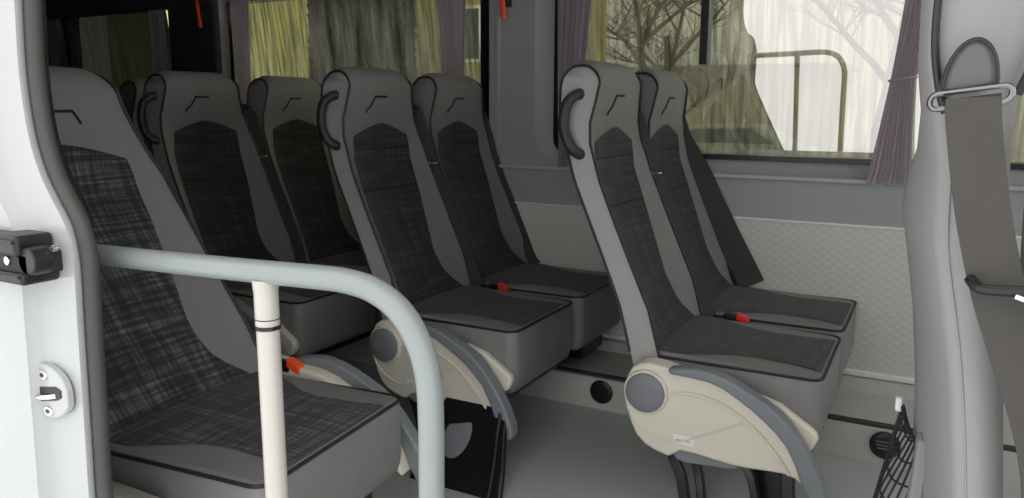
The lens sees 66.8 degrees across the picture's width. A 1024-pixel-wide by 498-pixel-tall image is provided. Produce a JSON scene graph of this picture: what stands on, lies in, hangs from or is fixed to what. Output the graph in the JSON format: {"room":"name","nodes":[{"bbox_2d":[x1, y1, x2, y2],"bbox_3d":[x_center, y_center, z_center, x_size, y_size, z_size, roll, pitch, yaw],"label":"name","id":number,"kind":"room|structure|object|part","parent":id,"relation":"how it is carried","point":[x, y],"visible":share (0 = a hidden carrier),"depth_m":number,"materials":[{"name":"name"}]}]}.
{"room":"vehicle interior","nodes":[
{"label":"vehicle interior","id":0,"kind":"room"},
{"bbox_2d":[0,0,95,497],"bbox_3d":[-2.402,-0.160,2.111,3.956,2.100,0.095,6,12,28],"label":"door frame","id":1,"kind":"structure","parent":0,"point":[41,456],"depth_m":1.22,"materials":[{"name":"white paint"}]},
{"bbox_2d":[0,229,62,285],"bbox_3d":[-0.803,0.005,1.213,0.273,0.074,0.067,6,12,28],"label":"door latch","id":2,"kind":"object","parent":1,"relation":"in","point":[27,257],"depth_m":1.16,"materials":[{"name":"black plastic"}]},
{"bbox_2d":[35,362,73,418],"bbox_3d":[-0.751,0.228,1.246,0.124,0.092,0.021,6,12,28],"label":"plate","id":3,"kind":"object","parent":1,"relation":"attached to","point":[56,395],"visible":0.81,"depth_m":1.23,"materials":[{"name":"white paint"}]},
{"bbox_2d":[23,0,112,497],"bbox_3d":[-0.689,0.011,1.216,0.113,2.101,0.024,6,12,28],"label":"door seal","id":4,"kind":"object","parent":1,"relation":"attached to","point":[33,16],"depth_m":1.19,"materials":[{"name":"black rubber"}]},
{"bbox_2d":[42,0,94,234],"bbox_3d":[-0.857,-0.030,1.438,0.519,2.100,0.089,10,14,42],"label":"trim","id":5,"kind":"structure","parent":1,"relation":"attached to","point":[77,190],"depth_m":1.37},
{"bbox_2d":[112,480,160,497],"bbox_3d":[-0.845,0.514,1.597,0.350,0.072,0.050,6,12,28],"label":"sill cover","id":6,"kind":"structure","parent":1,"relation":"attached to","point":[120,490],"depth_m":1.55,"materials":[{"name":"grey plastic"}]},
{"bbox_2d":[97,244,444,497],"bbox_3d":[-0.411,0.458,1.235,0.727,0.916,0.039,6,12,28],"label":"grab rail","id":7,"kind":"object","parent":1,"relation":"attached to","point":[265,276],"visible":0.97,"depth_m":1.11,"materials":[{"name":"metal"}]},
{"bbox_3d":[-0.362,0.481,1.212,0.034,0.878,0.034,6,12,28],"label":"post","id":8,"kind":"part","parent":7,"relation":"part of","materials":[{"name":"white metal"}]},
{"bbox_2d":[47,0,1023,235],"bbox_3d":[-0.038,-0.823,3.404,6.600,1.235,0.001,6,12,28],"label":"wall","id":9,"kind":"structure","parent":0,"point":[841,203],"depth_m":3.34,"materials":[{"name":"grey plastic"}]},
{"bbox_2d":[56,10,171,90],"bbox_3d":[-2.351,-1.054,4.697,1.060,0.865,0.105,6,12,28],"label":"window","id":10,"kind":"structure","parent":9,"relation":"in","point":[117,48],"depth_m":4.68,"materials":[{"name":"clear glass"}]},
{"bbox_2d":[45,0,215,19],"bbox_3d":[-2.265,-1.510,4.483,1.550,0.290,0.038,6,12,28],"label":"trim","id":11,"kind":"structure","parent":9,"relation":"attached to","point":[55,9],"depth_m":4.54,"materials":[{"name":"black plastic"}]},
{"bbox_2d":[148,9,168,73],"bbox_3d":[-2.000,-0.988,4.429,0.160,0.836,0.025,6,12,28],"label":"curtain","id":12,"kind":"object","parent":9,"relation":"hanging from","point":[157,19],"visible":0.46,"depth_m":4.39,"materials":[{"name":"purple fabric"}]},
{"bbox_2d":[168,0,221,73],"bbox_3d":[-1.748,-1.002,4.302,0.380,1.220,0.040,6,12,28],"label":"trim","id":13,"kind":"structure","parent":9,"relation":"attached to","point":[194,48],"depth_m":4.25,"materials":[{"name":"black"}]},
{"bbox_2d":[195,0,202,27],"bbox_3d":[-1.690,-1.303,4.199,0.075,0.209,0.047,6,12,28],"label":"hammer","id":14,"kind":"object","parent":9,"relation":"attached to","point":[199,8],"visible":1,"depth_m":4.18,"materials":[{"name":"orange plastic"}]},
{"bbox_2d":[229,0,250,103],"bbox_3d":[-1.429,-0.930,4.125,0.150,0.836,0.025,6,12,28],"label":"curtain","id":15,"kind":"object","parent":9,"relation":"hanging from","point":[239,9],"visible":0.6,"depth_m":4.09,"materials":[{"name":"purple fabric"}]},
{"bbox_2d":[218,0,489,123],"bbox_3d":[-0.813,-0.898,3.878,1.680,0.865,0.105,6,12,28],"label":"window","id":16,"kind":"structure","parent":9,"relation":"in","point":[311,39],"depth_m":3.81,"materials":[{"name":"glass"}]},
{"bbox_3d":[-0.814,-0.898,3.877,1.580,0.741,0.095,6,12,28],"label":"pane","id":17,"kind":"part","parent":16,"relation":"part of","materials":[{"name":"clear glass"}]},
{"bbox_2d":[437,0,465,74],"bbox_3d":[-0.275,-0.813,3.511,0.175,0.836,0.025,6,12,28],"label":"curtain","id":18,"kind":"object","parent":9,"relation":"hanging from","point":[451,13],"visible":0.5,"depth_m":3.48,"materials":[{"name":"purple fabric"}]},
{"bbox_2d":[496,0,499,158],"bbox_3d":[-0.060,-0.833,3.414,0.020,1.220,0.020,6,12,28],"label":"trim","id":19,"kind":"structure","parent":9,"relation":"attached to","point":[497,1],"depth_m":3.42,"materials":[{"name":"grey plastic"}]},
{"bbox_2d":[500,0,511,18],"bbox_3d":[-0.037,-1.092,3.327,0.075,0.209,0.047,6,12,28],"label":"hammer","id":20,"kind":"object","parent":9,"relation":"attached to","point":[503,3],"visible":1,"depth_m":3.32,"materials":[{"name":"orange plastic"}]},
{"bbox_3d":[-0.039,-1.081,3.317,0.034,0.192,0.025,6,12,28],"label":"handle","id":21,"kind":"part","parent":20,"relation":"part of","materials":[{"name":"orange plastic"}]},
{"bbox_2d":[558,0,590,166],"bbox_3d":[0.259,-0.759,3.227,0.162,0.836,0.025,6,12,28],"label":"curtain","id":22,"kind":"object","parent":9,"relation":"hanging from","point":[573,15],"visible":0.55,"depth_m":3.21,"materials":[{"name":"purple fabric"}]},
{"bbox_2d":[499,164,1023,191],"bbox_3d":[-0.042,-0.373,3.482,6.600,0.016,0.028,6,12,28],"label":"trim","id":23,"kind":"structure","parent":9,"relation":"attached to","point":[717,175],"depth_m":2.91,"materials":[{"name":"grey plastic"}]},
{"bbox_2d":[516,203,1020,377],"bbox_3d":[-0.036,0.062,3.575,6.600,0.562,0.035,6,12,28],"label":"wall panel","id":24,"kind":"object","parent":9,"relation":"attached to","point":[869,267],"depth_m":2.88,"materials":[{"name":"grey plastic"}]},
{"bbox_2d":[324,329,1020,492],"bbox_3d":[-0.145,0.444,3.444,6.600,0.155,0.425,6,12,28],"label":"baseboard","id":25,"kind":"structure","parent":24,"relation":"attached to","point":[871,399],"depth_m":2.83,"materials":[{"name":"grey plastic"}]},
{"bbox_2d":[590,380,612,403],"bbox_3d":[0.338,0.543,2.945,0.092,0.092,0.010,6,12,28],"label":"floor vent","id":26,"kind":"object","parent":25,"relation":"attached to","point":[600,391],"visible":1,"depth_m":2.94,"materials":[{"name":"black plastic"}]},
{"bbox_2d":[369,333,1015,451],"bbox_3d":[-0.234,0.425,3.272,6.600,0.009,0.028,6,12,28],"label":"trim","id":27,"kind":"structure","parent":25,"relation":"attached to","point":[1006,447],"depth_m":2.56,"materials":[{"name":"plastic"}]},
{"bbox_2d":[869,432,900,458],"bbox_3d":[1.195,0.630,2.488,0.092,0.092,0.010,6,12,28],"label":"floor vent","id":28,"kind":"object","parent":25,"relation":"attached to","point":[879,442],"visible":0.8,"depth_m":2.49,"materials":[{"name":"black plastic"}]},
{"bbox_2d":[602,332,914,384],"bbox_3d":[-0.048,0.326,3.603,6.600,0.020,0.022,6,12,28],"label":"trim","id":29,"kind":"structure","parent":24,"relation":"attached to","point":[887,377],"depth_m":2.86,"materials":[{"name":"grey plastic"}]},
{"bbox_2d":[515,201,1021,238],"bbox_3d":[-0.039,-0.216,3.517,6.600,0.008,0.032,6,12,28],"label":"trim","id":30,"kind":"structure","parent":24,"relation":"attached to","point":[517,202],"depth_m":2.92,"materials":[{"name":"plastic"}]},
{"bbox_2d":[534,0,1023,185],"bbox_3d":[1.010,-0.713,2.907,2.022,0.865,0.105,6,12,28],"label":"window","id":31,"kind":"structure","parent":9,"relation":"in","point":[776,87],"depth_m":2.95,"materials":[{"name":"clear glass"}]},
{"bbox_2d":[865,0,920,184],"bbox_3d":[1.373,-0.640,2.634,0.265,0.848,0.043,6,12,28],"label":"curtain","id":32,"kind":"object","parent":9,"relation":"hanging from","point":[891,160],"visible":0.91,"depth_m":2.68,"materials":[{"name":"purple fabric"}]},
{"bbox_2d":[323,354,1020,497],"bbox_3d":[-0.652,0.710,2.543,6.600,0.050,1.840,6,12,28],"label":"floor","id":33,"kind":"structure","parent":0,"point":[559,449],"depth_m":2.49,"materials":[{"name":"grey plastic"}]},
{"bbox_2d":[119,78,151,153],"bbox_3d":[-1.501,-0.281,3.929,0.774,1.141,0.486,6,12,28],"label":"passenger seat","id":34,"kind":"object","parent":33,"relation":"on","point":[131,91],"visible":0.09,"depth_m":3.81,"materials":[{"name":"grey fabric"}]},
{"bbox_3d":[-1.693,-0.433,4.000,0.340,0.869,0.460,6,12,28],"label":"backrest","id":35,"kind":"part","parent":34,"relation":"part of","materials":[{"name":"grey plastic"}]},
{"bbox_3d":[-1.658,-0.350,3.995,0.247,0.644,0.427,6,12,28],"label":"plaid panel","id":36,"kind":"part","parent":34,"relation":"part of","materials":[{"name":"grey fabric"}]},
{"bbox_2d":[49,66,418,497],"bbox_3d":[-0.764,0.190,1.830,0.946,1.227,0.694,5,11,23],"label":"passenger seat","id":37,"kind":"object","parent":33,"relation":"on","point":[181,361],"visible":0.59,"depth_m":1.88,"materials":[{"name":"grey fabric"}]},
{"bbox_3d":[-0.975,-0.015,1.877,0.488,0.841,0.519,5,11,23],"label":"backrest","id":38,"kind":"part","parent":37,"relation":"part of","materials":[{"name":"grey fabric"}]},
{"bbox_3d":[-0.922,0.066,1.868,0.360,0.623,0.482,5,11,23],"label":"plaid panel","id":39,"kind":"part","parent":37,"relation":"part of","materials":[{"name":"black fabric"}]},
{"bbox_3d":[-0.594,0.381,1.788,0.469,0.013,0.494,5,11,23],"label":"cushion plaid panel","id":40,"kind":"part","parent":37,"relation":"part of","materials":[{"name":"grey fabric"}]},
{"bbox_2d":[110,374,400,497],"bbox_3d":[-0.598,0.481,1.808,0.504,0.211,0.523,5,11,23],"label":"seat cushion","id":41,"kind":"object","parent":37,"relation":"on","point":[205,441],"depth_m":1.70,"materials":[{"name":"grey fabric"}]},
{"bbox_3d":[-0.397,0.461,2.081,0.422,0.327,0.040,5,11,23],"label":"armrest","id":42,"kind":"part","parent":37,"relation":"part of","materials":[{"name":"grey plastic"}]},
{"bbox_2d":[137,70,375,357],"bbox_3d":[-0.992,-0.058,3.082,0.813,1.272,0.599,6,12,28],"label":"passenger seat","id":43,"kind":"object","parent":33,"relation":"on","point":[209,145],"visible":0.52,"depth_m":3.12,"materials":[{"name":"grey fabric"}]},
{"bbox_3d":[-1.394,-0.502,2.983,0.083,0.203,0.054,-7,12,-33],"label":"grab handle","id":44,"kind":"part","parent":43,"relation":"part of","materials":[{"name":"plastic"}]},
{"bbox_3d":[-1.183,-0.282,3.179,0.340,0.869,0.460,6,12,28],"label":"backrest","id":45,"kind":"part","parent":43,"relation":"part of","materials":[{"name":"black fabric"}]},
{"bbox_3d":[-1.148,-0.199,3.174,0.247,0.644,0.427,6,12,28],"label":"plaid panel","id":46,"kind":"part","parent":43,"relation":"part of","materials":[{"name":"black fabric"}]},
{"bbox_3d":[-0.949,0.344,2.822,0.422,0.328,0.047,6,12,28],"label":"armrest","id":47,"kind":"part","parent":43,"relation":"part of","materials":[{"name":"grey plastic"}]},
{"bbox_3d":[-0.863,0.129,3.081,0.449,0.012,0.438,6,12,28],"label":"cushion plaid panel","id":48,"kind":"part","parent":43,"relation":"part of","materials":[{"name":"black fabric"}]},
{"bbox_2d":[280,324,298,355],"bbox_3d":[-0.847,0.321,2.823,0.173,0.153,0.030,6,12,28],"label":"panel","id":49,"kind":"object","parent":43,"relation":"on","point":[289,333],"depth_m":2.79,"materials":[{"name":"beige plastic"}]},
{"bbox_2d":[229,288,375,357],"bbox_3d":[-0.867,0.237,3.103,0.484,0.226,0.464,6,12,28],"label":"seat cushion","id":50,"kind":"object","parent":43,"relation":"on","point":[317,321],"depth_m":2.91,"materials":[{"name":"grey fabric"}]},
{"bbox_3d":[-0.861,0.364,3.128,0.370,0.040,0.450,6,12,28],"label":"under frame","id":51,"kind":"part","parent":43,"relation":"part of","materials":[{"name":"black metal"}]},
{"bbox_2d":[247,76,382,327],"bbox_3d":[-0.743,-0.210,3.559,0.774,1.141,0.486,6,12,28],"label":"passenger seat","id":52,"kind":"object","parent":33,"relation":"on","point":[285,107],"visible":0.56,"depth_m":3.58,"materials":[{"name":"grey fabric"}]},
{"bbox_3d":[-0.935,-0.362,3.630,0.340,0.869,0.460,6,12,28],"label":"backrest","id":53,"kind":"part","parent":52,"relation":"part of","materials":[{"name":"black fabric"}]},
{"bbox_3d":[-0.900,-0.279,3.625,0.247,0.644,0.427,6,12,28],"label":"plaid panel","id":54,"kind":"part","parent":52,"relation":"part of","materials":[{"name":"black fabric"}]},
{"bbox_3d":[-0.615,0.048,3.532,0.449,0.012,0.438,6,12,28],"label":"cushion plaid panel","id":55,"kind":"part","parent":52,"relation":"part of","materials":[{"name":"black fabric"}]},
{"bbox_2d":[310,263,382,322],"bbox_3d":[-0.619,0.157,3.554,0.484,0.226,0.464,6,12,28],"label":"seat cushion","id":56,"kind":"object","parent":52,"relation":"on","point":[362,267],"depth_m":3.39,"materials":[{"name":"grey fabric"}]},
{"bbox_2d":[316,67,571,497],"bbox_3d":[-0.236,0.022,2.660,0.852,1.272,0.751,6,12,28],"label":"passenger seat","id":57,"kind":"object","parent":33,"relation":"on","point":[491,343],"visible":0.85,"depth_m":2.66,"materials":[{"name":"grey fabric"}]},
{"bbox_3d":[-0.620,-0.435,2.638,0.083,0.203,0.054,-7,12,-33],"label":"grab handle","id":58,"kind":"part","parent":57,"relation":"part of","materials":[{"name":"plastic"}]},
{"bbox_3d":[-0.409,-0.215,2.834,0.340,0.869,0.460,6,12,28],"label":"backrest","id":59,"kind":"part","parent":57,"relation":"part of","materials":[{"name":"grey fabric"}]},
{"bbox_3d":[-0.374,-0.132,2.829,0.247,0.644,0.427,6,12,28],"label":"plaid panel","id":60,"kind":"part","parent":57,"relation":"part of","materials":[{"name":"black fabric"}]},
{"bbox_3d":[-0.323,0.563,2.643,0.044,0.213,0.126,-4,11,-23],"label":"leg","id":61,"kind":"part","parent":57,"relation":"part of","materials":[{"name":"black metal"}]},
{"bbox_3d":[-0.133,0.604,2.397,0.321,0.215,0.192,6,12,28],"label":"pedestal plate","id":62,"kind":"part","parent":57,"relation":"part of","materials":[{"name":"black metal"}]},
{"bbox_3d":[-0.175,0.411,2.477,0.422,0.328,0.047,6,12,28],"label":"armrest","id":63,"kind":"part","parent":57,"relation":"part of","materials":[{"name":"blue plastic"}]},
{"bbox_3d":[-0.089,0.195,2.736,0.449,0.012,0.438,6,12,28],"label":"cushion plaid panel","id":64,"kind":"part","parent":57,"relation":"part of","materials":[{"name":"black fabric"}]},
{"bbox_2d":[467,343,513,390],"bbox_3d":[-0.073,0.387,2.478,0.173,0.153,0.030,6,12,28],"label":"panel","id":65,"kind":"object","parent":57,"relation":"on","point":[499,356],"depth_m":2.46,"materials":[{"name":"beige plastic"}]},
{"bbox_2d":[418,288,571,392],"bbox_3d":[-0.093,0.303,2.758,0.484,0.226,0.464,6,12,28],"label":"seat cushion","id":66,"kind":"object","parent":57,"relation":"on","point":[526,335],"depth_m":2.61,"materials":[{"name":"grey fabric"}]},
{"bbox_3d":[-0.087,0.430,2.783,0.370,0.040,0.450,6,12,28],"label":"under frame","id":67,"kind":"part","parent":57,"relation":"part of","materials":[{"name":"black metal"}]},
{"bbox_2d":[411,73,620,358],"bbox_3d":[0.032,-0.144,3.214,0.774,1.141,0.486,6,12,28],"label":"passenger seat","id":68,"kind":"object","parent":33,"relation":"on","point":[478,189],"visible":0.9,"depth_m":3.23,"materials":[{"name":"grey fabric"}]},
{"bbox_3d":[-0.161,-0.296,3.285,0.340,0.869,0.460,6,12,28],"label":"backrest","id":69,"kind":"part","parent":68,"relation":"part of","materials":[{"name":"grey fabric"}]},
{"bbox_3d":[-0.126,-0.213,3.280,0.247,0.644,0.427,6,12,28],"label":"plaid panel","id":70,"kind":"part","parent":68,"relation":"part of","materials":[{"name":"black fabric"}]},
{"bbox_3d":[0.159,0.114,3.187,0.449,0.012,0.438,6,12,28],"label":"cushion plaid panel","id":71,"kind":"part","parent":68,"relation":"part of","materials":[{"name":"black fabric"}]},
{"bbox_2d":[480,265,620,349],"bbox_3d":[0.155,0.223,3.209,0.484,0.226,0.464,6,12,28],"label":"seat cushion","id":72,"kind":"object","parent":68,"relation":"on","point":[595,309],"depth_m":3.07,"materials":[{"name":"grey fabric"}]},
{"bbox_2d":[558,60,841,497],"bbox_3d":[0.576,0.089,2.314,0.813,1.272,0.599,6,12,28],"label":"passenger seat","id":73,"kind":"object","parent":33,"relation":"on","point":[729,392],"visible":1,"depth_m":2.21,"materials":[{"name":"grey fabric"}]},
{"bbox_3d":[0.174,-0.355,2.215,0.083,0.203,0.054,-7,12,-33],"label":"grab handle","id":74,"kind":"part","parent":73,"relation":"part of","materials":[{"name":"plastic"}]},
{"bbox_3d":[0.385,-0.135,2.411,0.340,0.869,0.460,6,12,28],"label":"backrest","id":75,"kind":"part","parent":73,"relation":"part of","materials":[{"name":"grey fabric"}]},
{"bbox_3d":[0.419,-0.052,2.406,0.247,0.644,0.427,6,12,28],"label":"plaid panel","id":76,"kind":"part","parent":73,"relation":"part of","materials":[{"name":"black fabric"}]},
{"bbox_3d":[0.471,0.643,2.220,0.044,0.213,0.126,-4,11,-23],"label":"leg","id":77,"kind":"part","parent":73,"relation":"part of","materials":[{"name":"black metal"}]},
{"bbox_3d":[0.526,0.653,2.198,0.034,0.199,0.103,-1,10,-9],"label":"leg","id":78,"kind":"part","parent":73,"relation":"part of","materials":[{"name":"black metal"}]},
{"bbox_3d":[0.705,0.275,2.313,0.449,0.012,0.438,6,12,28],"label":"cushion plaid panel","id":79,"kind":"part","parent":73,"relation":"part of","materials":[{"name":"black fabric"}]},
{"bbox_3d":[0.619,0.491,2.054,0.422,0.328,0.047,6,12,28],"label":"armrest","id":80,"kind":"part","parent":73,"relation":"part of","materials":[{"name":"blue plastic"}]},
{"bbox_2d":[659,319,839,451],"bbox_3d":[0.701,0.384,2.335,0.484,0.226,0.464,6,12,28],"label":"seat cushion","id":81,"kind":"object","parent":73,"relation":"on","point":[798,370],"depth_m":2.19,"materials":[{"name":"grey fabric"}]},
{"bbox_3d":[0.600,0.661,2.168,0.211,0.194,0.043,8,13,37],"label":"leg","id":82,"kind":"part","parent":73,"relation":"part of","materials":[{"name":"black metal"}]},
{"bbox_3d":[0.694,0.659,2.160,0.140,0.200,0.006,6,12,28],"label":"leg plate","id":83,"kind":"part","parent":73,"relation":"part of","materials":[{"name":"black metal"}]},
{"bbox_3d":[0.752,0.661,2.096,0.061,0.225,0.052,6,12,28],"label":"leg","id":84,"kind":"part","parent":73,"relation":"part of","materials":[{"name":"black metal"}]},
{"bbox_2d":[761,394,818,450],"bbox_3d":[0.721,0.468,2.055,0.173,0.153,0.030,6,12,28],"label":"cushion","id":85,"kind":"object","parent":73,"relation":"on","point":[802,410],"depth_m":2.03,"materials":[{"name":"beige plastic"}]},
{"bbox_2d":[635,68,856,387],"bbox_3d":[0.825,-0.064,2.792,0.774,1.141,0.486,6,12,28],"label":"passenger seat","id":86,"kind":"object","parent":33,"relation":"on","point":[726,268],"visible":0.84,"depth_m":2.87,"materials":[{"name":"grey fabric"}]},
{"bbox_3d":[0.633,-0.216,2.862,0.340,0.869,0.460,6,12,28],"label":"backrest","id":87,"kind":"part","parent":86,"relation":"part of","materials":[{"name":"grey fabric"}]},
{"bbox_3d":[0.668,-0.133,2.857,0.247,0.644,0.427,6,12,28],"label":"plaid panel","id":88,"kind":"part","parent":86,"relation":"part of","materials":[{"name":"black fabric"}]},
{"bbox_3d":[0.953,0.195,2.764,0.449,0.012,0.438,6,12,28],"label":"cushion plaid panel","id":89,"kind":"part","parent":86,"relation":"part of","materials":[{"name":"black fabric"}]},
{"bbox_2d":[714,288,855,387],"bbox_3d":[0.949,0.303,2.786,0.484,0.226,0.464,6,12,28],"label":"seat cushion","id":90,"kind":"object","parent":86,"relation":"on","point":[780,309],"depth_m":2.68,"materials":[{"name":"grey fabric"}]},
{"bbox_2d":[873,0,1023,497],"bbox_3d":[0.733,0.264,0.863,0.606,1.440,0.527,5,11,22],"label":"seat","id":91,"kind":"object","parent":33,"relation":"on","point":[966,267],"visible":1,"depth_m":0.74,"materials":[{"name":"dark grey woven fabric"},{"name":"grey vinyl"},{"name":"black steel"}]},
{"bbox_3d":[0.584,0.359,1.228,0.046,0.243,0.006,6,12,28],"label":"net edge cord","id":92,"kind":"part","parent":91,"relation":"part of","materials":[{"name":"black fabric"}]},
{"bbox_3d":[0.559,0.241,1.084,0.007,0.057,0.239,4,11,21],"label":"net cord","id":93,"kind":"part","parent":91,"relation":"part of","materials":[{"name":"black fabric"}]}
]}

